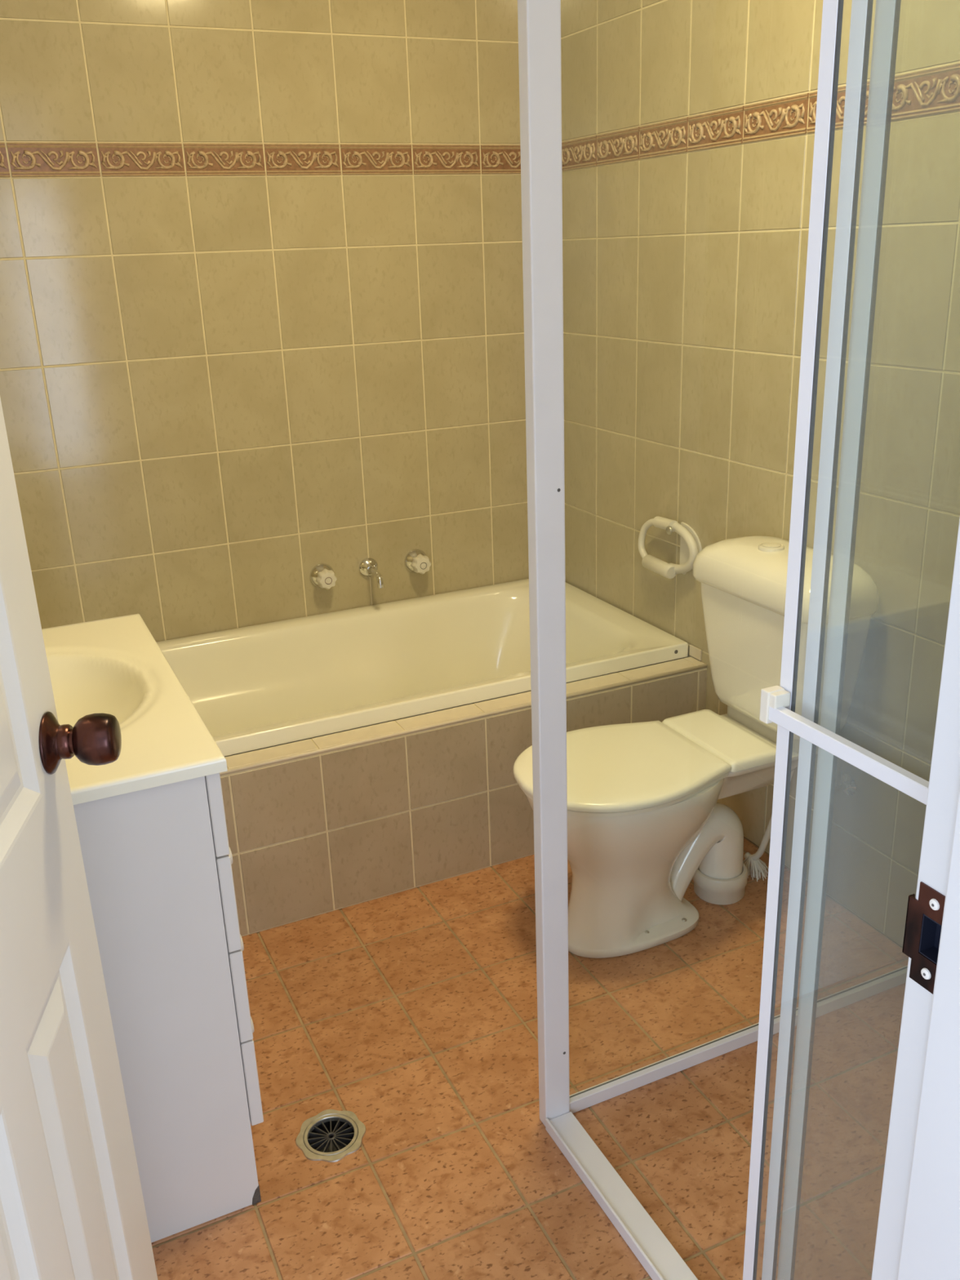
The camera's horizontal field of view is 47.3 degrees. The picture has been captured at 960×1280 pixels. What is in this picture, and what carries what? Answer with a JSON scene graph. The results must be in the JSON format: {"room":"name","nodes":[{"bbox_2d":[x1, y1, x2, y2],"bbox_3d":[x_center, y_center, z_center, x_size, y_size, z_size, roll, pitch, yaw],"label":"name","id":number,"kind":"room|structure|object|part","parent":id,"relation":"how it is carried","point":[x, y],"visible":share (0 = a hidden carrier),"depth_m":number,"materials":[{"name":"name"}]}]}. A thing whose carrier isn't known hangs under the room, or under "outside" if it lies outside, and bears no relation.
{"room":"bathroom","nodes":[
{"label":"bathroom","id":0,"kind":"room"},
{"bbox_2d":[0,0,528,641],"bbox_3d":[-0.651,-0.774,2.896,2.050,2.400,0.106,-11,21,-23],"label":"wall","id":1,"kind":"structure","parent":0,"point":[261,317],"depth_m":2.85,"materials":[{"name":"tile"}]},
{"bbox_2d":[309,563,337,589],"bbox_3d":[-0.440,-0.176,3.113,0.073,0.073,0.062,-11,21,-23],"label":"tap","id":2,"kind":"object","parent":1,"relation":"attached to","point":[322,575],"visible":1,"depth_m":3.10,"materials":[{"name":"silver metal"}]},
{"bbox_3d":[-0.434,-0.172,3.103,0.059,0.059,0.036,-11,21,-23],"label":"handle","id":3,"kind":"part","parent":2,"relation":"part of","materials":[{"name":"white plastic"}]},
{"bbox_2d":[359,557,383,588],"bbox_3d":[-0.303,-0.193,3.150,0.059,0.066,0.107,-11,21,-23],"label":"spout","id":4,"kind":"object","parent":1,"relation":"attached to","point":[368,566],"visible":1,"depth_m":3.17,"materials":[{"name":"silver metal"}]},
{"bbox_2d":[368,566,383,588],"bbox_3d":[-0.301,-0.182,3.149,0.018,0.046,0.097,-11,21,-23],"label":"outlet","id":5,"kind":"object","parent":4,"relation":"attached to","point":[372,571],"depth_m":3.12,"materials":[{"name":"silver metal"}]},
{"bbox_2d":[404,549,431,574],"bbox_3d":[-0.178,-0.226,3.227,0.073,0.073,0.062,-11,21,-23],"label":"tap","id":6,"kind":"object","parent":1,"relation":"attached to","point":[416,561],"visible":1,"depth_m":3.21,"materials":[{"name":"silver metal"}]},
{"bbox_3d":[-0.172,-0.222,3.216,0.059,0.059,0.036,-11,21,-23],"label":"handle","id":7,"kind":"part","parent":6,"relation":"part of","materials":[{"name":"white plastic"}]},
{"bbox_2d":[308,1120,354,1152],"bbox_3d":[-0.255,0.874,1.889,0.081,0.042,0.081,-11,21,-23],"label":"drain grate","id":8,"kind":"object","parent":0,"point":[324,1136],"depth_m":1.89,"materials":[{"name":"metal"}]},
{"bbox_2d":[151,835,908,1279],"bbox_3d":[-0.061,0.785,2.223,2.050,0.120,2.670,-11,21,-23],"label":"floor","id":9,"kind":"structure","parent":0,"point":[412,1013],"depth_m":1.95,"materials":[{"name":"tile"}]},
{"bbox_2d":[73,773,263,1242],"bbox_3d":[-0.700,0.474,1.845,0.507,0.764,0.701,-11,21,-23],"label":"vanity cabinet","id":10,"kind":"object","parent":9,"relation":"on","point":[157,860],"visible":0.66,"depth_m":1.58,"materials":[{"name":"white laminate"}]},
{"bbox_2d":[41,613,227,804],"bbox_3d":[-0.718,0.153,1.723,0.488,0.122,0.726,-11,21,-23],"label":"basin","id":11,"kind":"object","parent":10,"relation":"in","point":[115,666],"visible":0.59,"depth_m":1.76,"materials":[{"name":"white ceramic"}]},
{"bbox_3d":[-0.514,0.141,1.825,0.020,0.134,0.700,-11,21,-23],"label":"rail","id":12,"kind":"part","parent":10,"relation":"part of","materials":[{"name":"white laminate"}]},
{"bbox_3d":[-0.422,0.340,1.699,0.020,0.156,0.290,-11,21,-23],"label":"drawer","id":13,"kind":"part","parent":10,"relation":"part of","materials":[{"name":"white laminate"}]},
{"bbox_3d":[-0.399,0.337,1.704,0.026,0.034,0.034,-11,21,-23],"label":"knob","id":14,"kind":"part","parent":10,"relation":"part of","materials":[{"name":"white laminate"}]},
{"bbox_3d":[-0.416,0.490,1.753,0.020,0.158,0.290,-11,21,-23],"label":"drawer","id":15,"kind":"part","parent":10,"relation":"part of","materials":[{"name":"white laminate"}]},
{"bbox_3d":[-0.394,0.488,1.758,0.026,0.034,0.034,-11,21,-23],"label":"knob","id":16,"kind":"part","parent":10,"relation":"part of","materials":[{"name":"white laminate"}]},
{"bbox_3d":[-0.411,0.641,1.807,0.020,0.156,0.290,-11,21,-23],"label":"drawer","id":17,"kind":"part","parent":10,"relation":"part of","materials":[{"name":"white laminate"}]},
{"bbox_3d":[-0.388,0.638,1.811,0.026,0.034,0.034,-11,21,-23],"label":"knob","id":18,"kind":"part","parent":10,"relation":"part of","materials":[{"name":"white laminate"}]},
{"bbox_2d":[295,1109,365,1162],"bbox_3d":[-0.255,0.871,1.888,0.119,0.049,0.119,-11,21,-23],"label":"floor drain","id":19,"kind":"object","parent":9,"relation":"in","point":[330,1135],"visible":0.94,"depth_m":1.89,"materials":[{"name":"metal"}]},
{"bbox_2d":[219,656,706,936],"bbox_3d":[-0.423,0.296,2.841,1.850,0.409,0.812,-11,21,-23],"label":"surround","id":20,"kind":"object","parent":9,"relation":"on","point":[319,825],"visible":0.62,"depth_m":2.52,"materials":[{"name":"tile"}]},
{"bbox_2d":[155,578,702,757],"bbox_3d":[-0.357,0.219,2.862,1.687,0.358,0.786,-11,21,-23],"label":"bathtub","id":21,"kind":"object","parent":20,"relation":"in","point":[264,686],"visible":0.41,"depth_m":3.08,"materials":[{"name":"ceramic"}]},
{"bbox_3d":[-0.259,0.225,2.430,1.849,0.010,0.010,-11,21,-23],"label":"edge trim","id":22,"kind":"part","parent":20,"relation":"part of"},
{"bbox_2d":[512,535,879,958],"bbox_3d":[0.410,0.236,2.324,0.717,0.818,0.422,-11,21,-23],"label":"toilet","id":23,"kind":"object","parent":9,"relation":"on","point":[646,820],"visible":0.87,"depth_m":2.29,"materials":[{"name":"white ceramic"}]},
{"bbox_3d":[0.272,0.257,2.262,0.412,0.022,0.359,-11,21,-23],"label":"lid","id":24,"kind":"part","parent":23,"relation":"part of","materials":[{"name":"plastic"}]},
{"bbox_3d":[0.273,0.273,2.268,0.401,0.010,0.347,-11,21,-23],"label":"seat","id":25,"kind":"part","parent":23,"relation":"part of","materials":[{"name":"plastic"}]},
{"bbox_3d":[0.634,-0.141,2.307,0.194,0.095,0.422,-11,21,-23],"label":"cistern lid","id":26,"kind":"part","parent":23,"relation":"part of","materials":[{"name":"white ceramic"}]},
{"bbox_2d":[517,0,907,1279],"bbox_3d":[0.662,-0.041,1.383,0.914,1.950,0.859,-11,21,-23],"label":"shower frame","id":27,"kind":"object","parent":9,"relation":"on","point":[539,21],"visible":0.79,"depth_m":1.60,"materials":[{"name":"white metal"}]},
{"bbox_3d":[0.096,-0.087,1.570,0.047,1.950,0.026,-11,21,-23],"label":"corner post","id":28,"kind":"part","parent":27,"relation":"part of","materials":[{"name":"white metal"}]},
{"bbox_3d":[0.312,0.944,1.527,0.051,0.024,0.832,-11,21,-23],"label":"sill","id":29,"kind":"part","parent":27,"relation":"part of","materials":[{"name":"white metal"}]},
{"bbox_2d":[761,0,873,1279],"bbox_3d":[0.391,0.128,0.986,0.004,1.882,0.299,-11,21,-23],"label":"shower door","id":30,"kind":"structure","parent":27,"relation":"attached to","point":[861,10],"depth_m":1.04,"materials":[{"name":"white metal"}]},
{"bbox_2d":[742,0,928,1279],"bbox_3d":[0.359,0.128,0.987,0.026,1.880,0.301,-11,21,-23],"label":"shower door","id":31,"kind":"structure","parent":27,"relation":"attached to","point":[777,704],"depth_m":1.04,"materials":[{"name":"white metal"}]},
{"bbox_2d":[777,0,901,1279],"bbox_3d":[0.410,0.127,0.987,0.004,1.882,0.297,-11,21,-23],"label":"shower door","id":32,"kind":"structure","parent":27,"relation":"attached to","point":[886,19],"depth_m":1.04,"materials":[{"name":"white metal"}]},
{"bbox_2d":[742,769,794,881],"bbox_3d":[0.668,0.395,2.522,0.060,0.360,0.143,-20,26,-40],"label":"toilet brush","id":33,"kind":"object","parent":9,"relation":"on","point":[757,864],"visible":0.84,"depth_m":2.58,"materials":[{"name":"white plastic"}]},
{"bbox_2d":[560,0,959,946],"bbox_3d":[0.792,-0.556,2.144,0.106,2.400,2.587,-11,21,-23],"label":"wall","id":34,"kind":"structure","parent":0,"point":[688,126],"depth_m":2.41,"materials":[{"name":"tile"}]},
{"bbox_2d":[637,515,702,578],"bbox_3d":[0.481,-0.238,2.808,0.058,0.149,0.231,-11,21,-23],"label":"toilet roll holder","id":35,"kind":"object","parent":34,"relation":"attached to","point":[690,543],"visible":0.97,"depth_m":2.79,"materials":[{"name":"white plastic"}]},
{"bbox_3d":[0.443,-0.262,2.869,0.027,0.123,0.080,-14,23,-30],"label":"arm","id":36,"kind":"part","parent":35,"relation":"part of","materials":[{"name":"white plastic"}]},
{"bbox_3d":[0.474,-0.297,2.800,0.029,0.032,0.075,-11,21,-23],"label":"arm mount","id":37,"kind":"part","parent":35,"relation":"part of","materials":[{"name":"white plastic"}]},
{"bbox_3d":[0.532,-0.228,2.761,0.006,0.124,0.085,-11,21,-23],"label":"wall plate","id":38,"kind":"part","parent":35,"relation":"part of","materials":[{"name":"white plastic"}]},
{"bbox_2d":[814,757,857,795],"bbox_3d":[0.762,0.265,2.355,0.078,0.162,0.064,-11,21,-23],"label":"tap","id":39,"kind":"object","parent":34,"relation":"attached to","point":[846,783],"visible":0.37,"depth_m":2.36,"materials":[{"name":"silver metal"}]},
{"bbox_3d":[0.214,0.014,0.608,2.550,2.400,0.115,-11,21,-23],"label":"wall","id":40,"kind":"structure","parent":0,"visible":0},
{"bbox_2d":[0,397,157,1279],"bbox_3d":[-0.390,0.157,0.788,0.106,2.034,0.771,-4,20,-5],"label":"door","id":41,"kind":"structure","parent":40,"relation":"in","point":[72,1204],"depth_m":1.08,"materials":[{"name":"white wood"}]},
{"bbox_3d":[-0.403,0.676,0.937,0.035,0.535,0.170,-4,20,-5],"label":"panel","id":42,"kind":"part","parent":41,"relation":"part of","materials":[{"name":"white wood"}]},
{"bbox_3d":[-0.457,-0.133,0.901,0.035,0.675,0.170,-4,20,-5],"label":"panel","id":43,"kind":"part","parent":41,"relation":"part of","materials":[{"name":"white wood"}]},
{"bbox_3d":[-0.430,0.596,1.162,0.035,0.535,0.170,-4,20,-5],"label":"panel","id":44,"kind":"part","parent":41,"relation":"part of","materials":[{"name":"white wood"}]},
{"bbox_3d":[-0.395,0.102,1.131,0.044,0.054,0.054,-4,20,-5],"label":"handle","id":45,"kind":"part","parent":41,"relation":"part of","materials":[{"name":"brown wood"}]},
{"bbox_2d":[871,519,959,1279],"bbox_3d":[-0.011,0.215,0.558,0.811,2.070,0.135,-11,21,-23],"label":"trim","id":46,"kind":"structure","parent":40,"relation":"attached to","point":[917,1237],"depth_m":0.78,"materials":[{"name":"white wood"}]},
{"bbox_3d":[0.317,0.211,0.777,0.002,0.080,0.038,-11,21,-23],"label":"strike plate","id":47,"kind":"part","parent":46,"relation":"part of","materials":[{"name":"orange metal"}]}
]}

